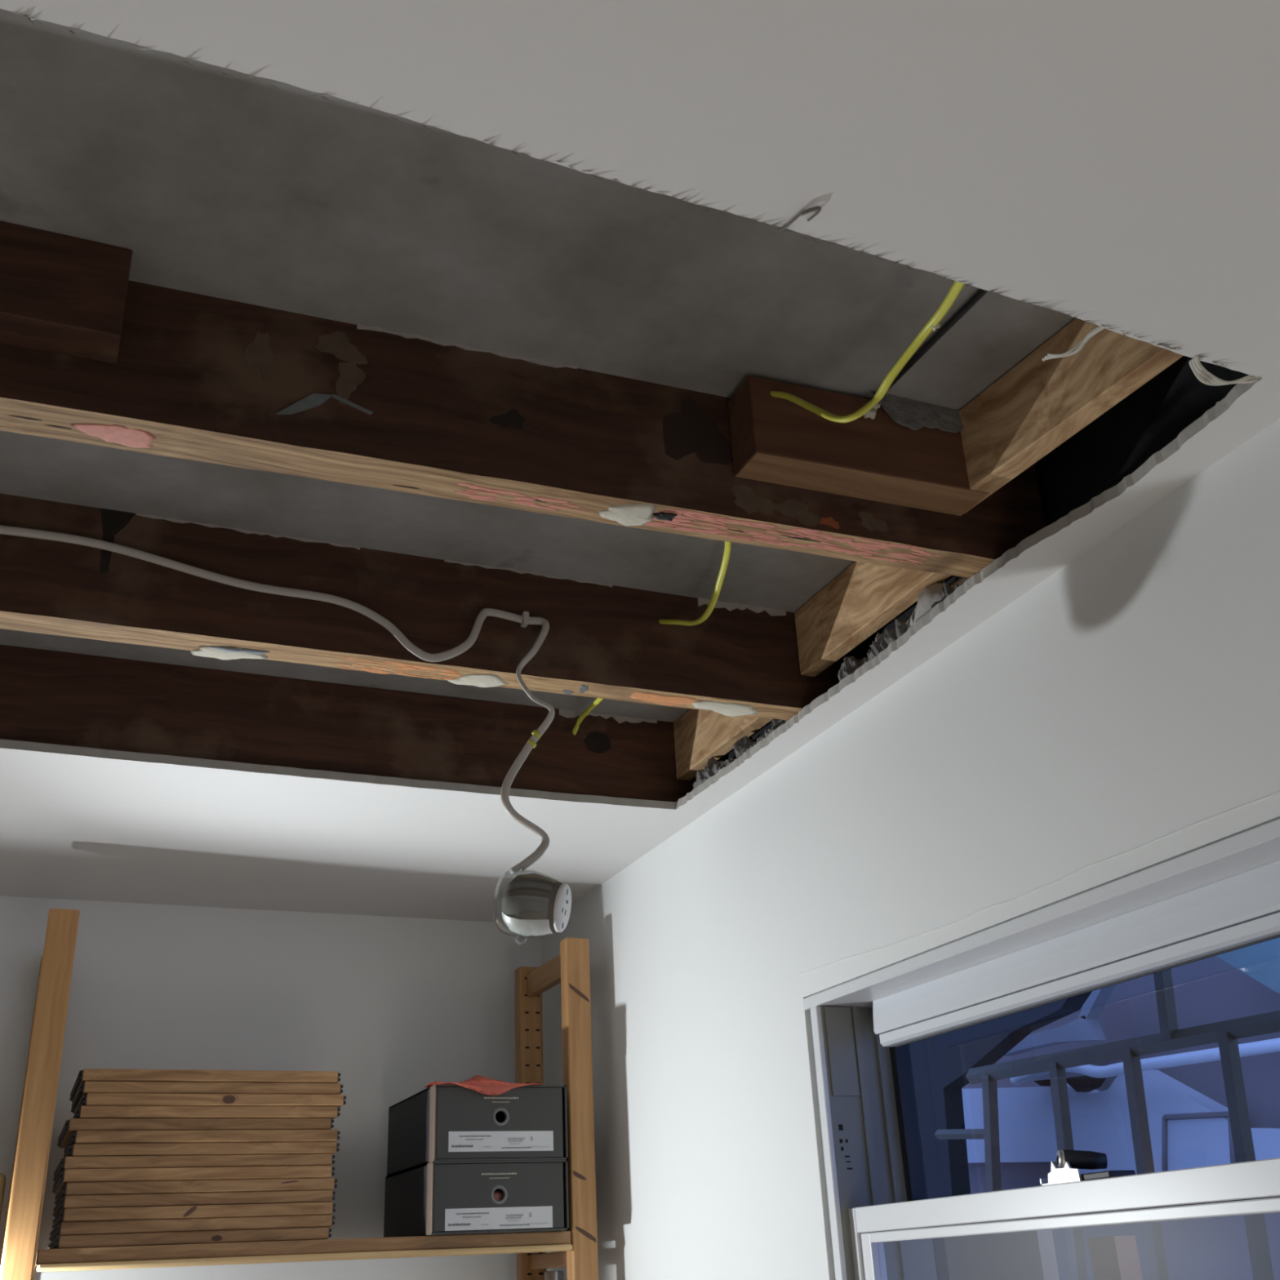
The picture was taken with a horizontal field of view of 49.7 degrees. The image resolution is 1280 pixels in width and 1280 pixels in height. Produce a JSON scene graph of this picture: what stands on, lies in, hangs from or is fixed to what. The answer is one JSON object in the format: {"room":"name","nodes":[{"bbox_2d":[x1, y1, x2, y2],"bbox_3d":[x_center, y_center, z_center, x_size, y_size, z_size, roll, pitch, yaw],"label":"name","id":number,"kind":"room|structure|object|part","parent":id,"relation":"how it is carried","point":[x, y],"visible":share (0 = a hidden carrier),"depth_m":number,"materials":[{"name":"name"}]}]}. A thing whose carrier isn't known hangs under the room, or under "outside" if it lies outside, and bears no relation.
{"room":"damaged room","nodes":[
{"label":"damaged room","id":0,"kind":"room"},
{"bbox_2d":[0,895,547,1279],"bbox_3d":[-1.292,1.465,1.906,2.933,2.552,0.150,8,-27,-22],"label":"wall","id":1,"kind":"structure","parent":0,"point":[397,1006],"depth_m":2.48,"materials":[{"name":"white paint"}]},
{"bbox_2d":[0,8,1075,722],"bbox_3d":[-0.621,-0.447,0.916,2.933,0.030,3.847,8,-27,-22],"label":"subfloor","id":2,"kind":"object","parent":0,"point":[237,186],"depth_m":1.22,"materials":[{"name":"grey concrete"}]},
{"bbox_2d":[0,644,696,801],"bbox_3d":[-0.937,0.067,1.797,2.245,0.139,0.055,8,-27,-22],"label":"joist","id":3,"kind":"object","parent":2,"relation":"attached to","point":[47,696],"visible":0.8,"depth_m":1.97,"materials":[{"name":"brown wood"}]},
{"bbox_2d":[572,697,603,734],"bbox_3d":[-0.041,0.067,1.984,0.018,0.028,0.369,6,-26,-18],"label":"cable","id":4,"kind":"object","parent":3,"relation":"attached to","point":[597,700],"visible":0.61,"depth_m":2.09,"materials":[{"name":"yellow plastic"}]},
{"bbox_2d":[673,708,773,780],"bbox_3d":[0.140,0.102,2.038,0.026,0.096,0.370,8,-27,-22],"label":"wood block","id":5,"kind":"object","parent":3,"relation":"attached to","point":[700,735],"depth_m":2.10,"materials":[{"name":"brown wood"}]},
{"bbox_2d":[0,493,839,719],"bbox_3d":[-0.777,-0.094,1.461,2.246,0.142,0.062,8,-27,-22],"label":"joist","id":6,"kind":"object","parent":2,"relation":"attached to","point":[603,641],"visible":1,"depth_m":1.63,"materials":[{"name":"brown wood"}]},
{"bbox_2d":[0,524,555,871],"bbox_3d":[-0.921,-0.006,1.299,1.782,0.336,0.039,8,-27,-22],"label":"white flex","id":7,"kind":"object","parent":6,"relation":"hanging from","point":[524,619],"visible":1,"depth_m":1.59,"materials":[{"name":"white plastic"}]},
{"bbox_2d":[493,862,571,942],"bbox_3d":[-0.120,0.297,1.551,0.084,0.095,0.076,-7,-25,9],"label":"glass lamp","id":8,"kind":"object","parent":7,"relation":"hanging from","point":[533,904],"visible":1,"depth_m":1.53,"materials":[{"name":"silver metal"}]},
{"bbox_2d":[658,541,731,626],"bbox_3d":[0.090,-0.097,1.613,0.055,0.039,0.385,3,-25,-13],"label":"cable","id":9,"kind":"object","parent":6,"relation":"attached to","point":[727,548],"visible":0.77,"depth_m":1.69,"materials":[{"name":"yellow plastic"}]},
{"bbox_2d":[794,561,951,676],"bbox_3d":[0.296,-0.070,1.686,0.027,0.092,0.380,8,-27,-22],"label":"wood block","id":10,"kind":"object","parent":6,"relation":"attached to","point":[864,597],"depth_m":1.73,"materials":[{"name":"brown wood"}]},
{"bbox_2d":[0,280,1045,577],"bbox_3d":[-0.617,-0.256,1.125,2.248,0.143,0.062,7,-27,-21],"label":"joist","id":11,"kind":"object","parent":2,"relation":"attached to","point":[198,377],"visible":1,"depth_m":1.26,"materials":[{"name":"brown wood"}]},
{"bbox_2d":[0,221,133,363],"bbox_3d":[-0.991,-0.349,0.947,1.203,0.090,0.076,8,-27,-22],"label":"block","id":12,"kind":"object","parent":11,"relation":"attached to","point":[61,294],"visible":1,"depth_m":1.12,"materials":[{"name":"brown wood"}]},
{"bbox_2d":[817,516,839,528],"bbox_3d":[0.187,-0.117,1.378,0.025,0.013,0.002,7,-27,-21],"label":"stain","id":13,"kind":"object","parent":11,"relation":"on","point":[823,522],"depth_m":1.38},
{"bbox_2d":[728,375,989,515],"bbox_3d":[0.222,-0.194,1.398,0.264,0.088,0.051,7,-27,-21],"label":"block","id":14,"kind":"object","parent":11,"relation":"attached to","point":[775,440],"visible":0.86,"depth_m":1.37,"materials":[{"name":"brown wood"}]},
{"bbox_2d":[770,280,965,422],"bbox_3d":[0.234,-0.290,1.142,0.065,0.107,0.479,6,-26,-18],"label":"cable","id":15,"kind":"object","parent":14,"relation":"attached to","point":[933,323],"visible":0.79,"depth_m":1.22,"materials":[{"name":"plastic"}]},
{"bbox_2d":[863,402,880,418],"bbox_3d":[0.229,-0.226,1.363,0.023,0.022,0.012,19,-33,-39],"label":"crumb","id":16,"kind":"object","parent":14,"relation":"attached to","point":[872,412],"visible":0.75,"depth_m":1.35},
{"bbox_2d":[958,317,1183,513],"bbox_3d":[0.417,-0.256,1.293,0.029,0.094,0.409,10,-28,-26],"label":"wood block","id":17,"kind":"object","parent":11,"relation":"attached to","point":[1037,406],"depth_m":1.32,"materials":[{"name":"brown wood"}]},
{"bbox_2d":[869,391,964,432],"bbox_3d":[0.285,-0.227,1.406,0.110,0.040,0.009,8,-27,-22],"label":"roof membrane","id":18,"kind":"object","parent":2,"relation":"hanging from","point":[913,415],"visible":0.91,"depth_m":1.41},
{"bbox_2d":[887,288,988,391],"bbox_3d":[0.315,-0.320,1.247,0.007,0.006,0.360,8,-27,-23],"label":"cable","id":19,"kind":"object","parent":2,"relation":"attached to","point":[981,292],"visible":0.38,"depth_m":1.31,"materials":[{"name":"plastic"}]},
{"bbox_2d":[0,0,1279,922],"bbox_3d":[-0.660,-0.306,0.830,2.533,0.016,3.547,8,-27,-22],"label":"ceiling","id":20,"kind":"structure","parent":0,"point":[1112,165],"depth_m":0.91,"materials":[{"name":"white paint"}]},
{"bbox_2d":[693,718,787,788],"bbox_3d":[0.155,0.160,1.998,0.062,0.045,0.312,8,-27,-22],"label":"lump","id":21,"kind":"object","parent":20,"relation":"on","point":[744,744],"visible":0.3,"depth_m":1.99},
{"bbox_2d":[778,205,821,231],"bbox_3d":[0.109,-0.286,0.940,0.011,0.005,0.034,15,-30,-33],"label":"wire","id":22,"kind":"object","parent":20,"relation":"attached to","point":[815,208],"visible":1,"depth_m":0.93,"materials":[{"name":"grey metal"}]},
{"bbox_2d":[837,582,959,680],"bbox_3d":[0.323,-0.010,1.649,0.070,0.046,0.325,8,-27,-22],"label":"lump","id":23,"kind":"object","parent":20,"relation":"on","point":[850,664],"visible":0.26,"depth_m":1.66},
{"bbox_2d":[905,576,968,626],"bbox_3d":[0.346,-0.044,1.597,0.042,0.033,0.189,8,-27,-22],"label":"mortar slab","id":24,"kind":"object","parent":23,"relation":"on","point":[931,593],"visible":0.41,"depth_m":1.59,"materials":[{"name":"grey concrete"}]},
{"bbox_2d":[1041,326,1104,360],"bbox_3d":[0.361,-0.243,1.126,0.016,0.012,0.080,12,-29,-29],"label":"paper curl","id":25,"kind":"object","parent":20,"relation":"attached to","point":[1080,345],"visible":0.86,"depth_m":1.14,"materials":[{"name":"white paper"}]},
{"bbox_2d":[1188,355,1260,386],"bbox_3d":[0.474,-0.218,1.131,0.075,0.007,0.027,8,-27,-22],"label":"paper curl","id":26,"kind":"object","parent":20,"relation":"attached to","point":[1202,375],"visible":1,"depth_m":1.13,"materials":[{"name":"white paper"}]},
{"bbox_2d":[542,355,1279,1279],"bbox_3d":[0.624,0.889,0.862,0.156,2.552,3.547,8,-27,-22],"label":"wall","id":27,"kind":"structure","parent":0,"point":[1118,717],"depth_m":1.61,"materials":[{"name":"white paint"}]},
{"bbox_2d":[802,818,1279,1279],"bbox_3d":[0.513,0.731,1.127,0.145,1.070,1.147,8,-27,-22],"label":"window","id":28,"kind":"structure","parent":27,"relation":"in","point":[884,1224],"depth_m":1.53,"materials":[{"name":"white paint"}]},
{"bbox_3d":[0.545,0.384,1.311,0.022,0.261,1.068,8,-27,-22],"label":"sash","id":29,"kind":"part","parent":28,"relation":"part of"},
{"bbox_3d":[0.493,0.831,1.073,0.027,0.785,1.073,8,-27,-22],"label":"sash","id":30,"kind":"part","parent":28,"relation":"part of","materials":[{"name":"white plastic"}]},
{"bbox_3d":[0.413,0.518,1.349,0.003,0.021,0.048,8,-27,-22],"label":"lock plate","id":31,"kind":"part","parent":28,"relation":"part of","materials":[{"name":"silver metal"}]},
{"bbox_2d":[872,860,1279,1047],"bbox_3d":[0.519,0.282,1.327,0.048,0.060,1.030,8,-27,-22],"label":"roller blind","id":32,"kind":"object","parent":28,"relation":"attached to","point":[1242,910],"visible":1,"depth_m":1.40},
{"bbox_3d":[-0.610,1.912,-0.221,2.703,0.100,3.847,8,-27,-22],"label":"floor","id":33,"kind":"structure","parent":0,"visible":0},
{"bbox_2d":[0,908,598,1279],"bbox_3d":[-0.913,1.510,1.737,1.764,2.294,0.356,8,-27,-22],"label":"shelving unit","id":34,"kind":"object","parent":33,"relation":"on","point":[577,1246],"visible":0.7,"depth_m":2.08,"materials":[{"name":"brown wood"}]},
{"bbox_2d":[0,1173,5,1221],"bbox_3d":[-1.091,0.821,1.961,0.338,0.102,0.238,8,-27,-22],"label":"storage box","id":35,"kind":"object","parent":34,"relation":"on","point":[2,1178],"visible":1,"depth_m":1.94,"materials":[{"name":"brown wood"}]},
{"bbox_3d":[-0.948,1.581,1.882,0.044,2.290,0.032,8,-27,-22],"label":"post","id":36,"kind":"part","parent":34,"relation":"part of","materials":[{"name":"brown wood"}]},
{"bbox_3d":[-0.823,1.452,1.621,0.044,2.294,0.034,8,-27,-22],"label":"post","id":37,"kind":"part","parent":34,"relation":"part of","materials":[{"name":"brown wood"}]},
{"bbox_2d":[48,1226,331,1248],"bbox_3d":[-0.690,0.916,2.108,0.384,0.017,0.270,8,-27,-22],"label":"shelf board","id":38,"kind":"object","parent":34,"relation":"on","point":[83,1241],"visible":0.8,"depth_m":1.99,"materials":[{"name":"brown wood"}]},
{"bbox_2d":[48,1214,334,1241],"bbox_3d":[-0.689,0.900,2.115,0.388,0.017,0.270,8,-27,-22],"label":"shelf board","id":39,"kind":"object","parent":38,"relation":"on","point":[104,1227],"visible":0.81,"depth_m":2.00,"materials":[{"name":"brown wood"}]},
{"bbox_2d":[52,1201,335,1228],"bbox_3d":[-0.688,0.884,2.121,0.386,0.017,0.270,8,-27,-22],"label":"shelf board","id":40,"kind":"object","parent":39,"relation":"on","point":[100,1214],"visible":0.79,"depth_m":2.01,"materials":[{"name":"brown wood"}]},
{"bbox_2d":[53,1190,335,1217],"bbox_3d":[-0.691,0.869,2.131,0.386,0.017,0.270,8,-27,-22],"label":"shelf board","id":41,"kind":"object","parent":40,"relation":"on","point":[295,1196],"visible":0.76,"depth_m":2.02,"materials":[{"name":"brown wood"}]},
{"bbox_2d":[53,1177,337,1205],"bbox_3d":[-0.690,0.853,2.137,0.388,0.017,0.270,8,-27,-22],"label":"shelf board","id":42,"kind":"object","parent":41,"relation":"on","point":[288,1184],"visible":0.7,"depth_m":2.02,"materials":[{"name":"brown wood"}]},
{"bbox_2d":[52,1165,334,1195],"bbox_3d":[-0.695,0.837,2.141,0.388,0.017,0.270,8,-27,-22],"label":"shelf board","id":43,"kind":"object","parent":42,"relation":"on","point":[67,1175],"visible":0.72,"depth_m":2.03,"materials":[{"name":"brown wood"}]},
{"bbox_2d":[53,1153,334,1181],"bbox_3d":[-0.697,0.822,2.151,0.389,0.017,0.270,8,-27,-22],"label":"shelf board","id":44,"kind":"object","parent":43,"relation":"on","point":[297,1159],"visible":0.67,"depth_m":2.04,"materials":[{"name":"brown wood"}]},
{"bbox_2d":[63,1141,339,1158],"bbox_3d":[-0.690,0.807,2.159,0.386,0.017,0.270,8,-27,-22],"label":"shelf board","id":45,"kind":"object","parent":44,"relation":"on","point":[308,1147],"visible":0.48,"depth_m":2.04,"materials":[{"name":"brown wood"}]},
{"bbox_2d":[63,1129,340,1156],"bbox_3d":[-0.690,0.790,2.166,0.384,0.017,0.270,8,-27,-22],"label":"shelf board","id":46,"kind":"object","parent":45,"relation":"on","point":[179,1135],"visible":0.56,"depth_m":2.05,"materials":[{"name":"brown wood"}]},
{"bbox_2d":[57,1117,333,1148],"bbox_3d":[-0.701,0.774,2.171,0.385,0.017,0.270,8,-27,-22],"label":"shelf board","id":47,"kind":"object","parent":46,"relation":"on","point":[72,1126],"visible":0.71,"depth_m":2.06,"materials":[{"name":"brown wood"}]},
{"bbox_2d":[72,1105,340,1119],"bbox_3d":[-0.691,0.760,2.182,0.381,0.017,0.270,8,-27,-22],"label":"shelf board","id":48,"kind":"object","parent":47,"relation":"on","point":[84,1111],"visible":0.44,"depth_m":2.06,"materials":[{"name":"brown wood"}]},
{"bbox_2d":[77,1093,346,1107],"bbox_3d":[-0.685,0.744,2.190,0.383,0.017,0.270,8,-27,-22],"label":"shelf board","id":49,"kind":"object","parent":48,"relation":"on","point":[90,1099],"visible":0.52,"depth_m":2.07,"materials":[{"name":"brown wood"}]},
{"bbox_2d":[71,1080,342,1114],"bbox_3d":[-0.692,0.729,2.198,0.383,0.017,0.270,8,-27,-22],"label":"shelf board","id":50,"kind":"object","parent":49,"relation":"on","point":[88,1086],"visible":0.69,"depth_m":2.08,"materials":[{"name":"brown wood"}]},
{"bbox_2d":[69,1068,340,1102],"bbox_3d":[-0.696,0.712,2.203,0.382,0.017,0.270,8,-27,-22],"label":"shelf board","id":51,"kind":"object","parent":50,"relation":"on","point":[86,1074],"visible":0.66,"depth_m":2.09,"materials":[{"name":"brown wood"}]},
{"bbox_3d":[-0.526,0.956,2.168,0.782,0.019,0.294,8,-27,-22],"label":"shelf","id":52,"kind":"part","parent":34,"relation":"part of","materials":[{"name":"brown wood"}]},
{"bbox_2d":[383,1160,568,1237],"bbox_3d":[-0.274,0.923,2.269,0.222,0.103,0.300,8,-27,-22],"label":"shoe box","id":53,"kind":"object","parent":34,"relation":"on","point":[433,1198],"visible":0.99,"depth_m":2.15,"materials":[{"name":"black cardboard"}]},
{"bbox_2d":[386,1084,568,1176],"bbox_3d":[-0.278,0.824,2.316,0.220,0.114,0.300,8,-27,-22],"label":"shoe box","id":54,"kind":"object","parent":53,"relation":"on","point":[440,1122],"visible":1,"depth_m":2.20,"materials":[{"name":"black cardboard"}]},
{"bbox_2d":[425,1075,542,1095],"bbox_3d":[-0.252,0.719,2.229,0.179,0.035,0.067,8,-27,-22],"label":"plastic bag","id":55,"kind":"object","parent":54,"relation":"on","point":[481,1084],"visible":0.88,"depth_m":2.20,"materials":[{"name":"red plastic"}]},
{"bbox_3d":[-0.221,0.765,2.194,0.208,0.106,0.004,8,-27,-22],"label":"drawer","id":56,"kind":"part","parent":54,"relation":"part of","materials":[{"name":"black cardboard"}]},
{"bbox_2d":[478,1189,506,1231],"bbox_3d":[-0.234,0.891,2.167,0.054,0.064,0.055,-19,-29,31],"label":"crumpled tissue","id":57,"kind":"object","parent":53,"relation":"in","point":[498,1195],"visible":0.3,"depth_m":2.16,"materials":[{"name":"red paper"}]},
{"bbox_3d":[-0.218,0.864,2.148,0.210,0.095,0.004,8,-27,-22],"label":"drawer","id":58,"kind":"part","parent":53,"relation":"part of","materials":[{"name":"black cardboard"}]},
{"bbox_3d":[-0.160,1.659,2.135,0.045,2.290,0.032,8,-27,-22],"label":"post","id":59,"kind":"part","parent":34,"relation":"part of","materials":[{"name":"brown wood"}]},
{"bbox_3d":[-0.063,1.561,1.933,0.044,2.290,0.032,8,-27,-22],"label":"post","id":60,"kind":"part","parent":34,"relation":"part of","materials":[{"name":"brown wood"}]},
{"bbox_2d":[543,1270,564,1279],"bbox_3d":[-0.107,1.871,1.974,0.033,1.767,0.033,8,-27,-22],"label":"tube","id":61,"kind":"object","parent":33,"relation":"on","point":[548,1275],"visible":1,"depth_m":2.33,"materials":[{"name":"silver metal"}]},
{"label":"outside","id":62,"kind":"structure","parent":0,"visible":0},
{"bbox_3d":[3.584,3.555,3.611,7.800,0.249,12.000,8,-27,-22],"label":"ground","id":63,"kind":"structure","parent":62,"visible":0},
{"bbox_2d":[909,991,1092,1279],"bbox_3d":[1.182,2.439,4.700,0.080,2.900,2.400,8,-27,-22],"label":"shed","id":64,"kind":"object","parent":63,"relation":"on","point":[941,1064],"visible":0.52,"depth_m":5.00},
{"bbox_2d":[944,1230,1059,1279],"bbox_3d":[0.644,1.817,1.977,0.030,1.800,0.260,8,-27,-22],"label":"board","id":65,"kind":"object","parent":63,"relation":"on","point":[1020,1255],"visible":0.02,"depth_m":2.30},
{"bbox_2d":[933,968,1279,1279],"bbox_3d":[1.079,1.753,2.626,0.028,2.424,1.702,8,-27,-22],"label":"metal railing","id":66,"kind":"object","parent":63,"relation":"on","point":[1226,1033],"visible":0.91,"depth_m":2.91,"materials":[{"name":"grey metal"}]},
{"bbox_3d":[1.100,0.837,2.886,0.028,0.081,1.381,8,-27,-22],"label":"rail","id":67,"kind":"part","parent":66,"relation":"part of","materials":[{"name":"grey metal"}]},
{"bbox_2d":[1087,1235,1142,1279],"bbox_3d":[0.759,1.716,1.742,0.040,1.775,0.060,8,-27,-22],"label":"post","id":68,"kind":"object","parent":63,"relation":"on","point":[1113,1257],"visible":1,"depth_m":2.08,"materials":[{"name":"white"}]},
{"bbox_2d":[961,937,1279,1279],"bbox_3d":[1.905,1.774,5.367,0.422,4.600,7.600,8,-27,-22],"label":"neighbouring house","id":69,"kind":"structure","parent":63,"relation":"on","point":[1189,1126],"depth_m":5.15,"materials":[{"name":"blue paint"}]},
{"bbox_3d":[1.562,2.091,5.992,0.100,0.382,0.841,8,-27,-22],"label":"wall panel","id":70,"kind":"part","parent":69,"relation":"part of","materials":[{"name":"paint"}]}
]}

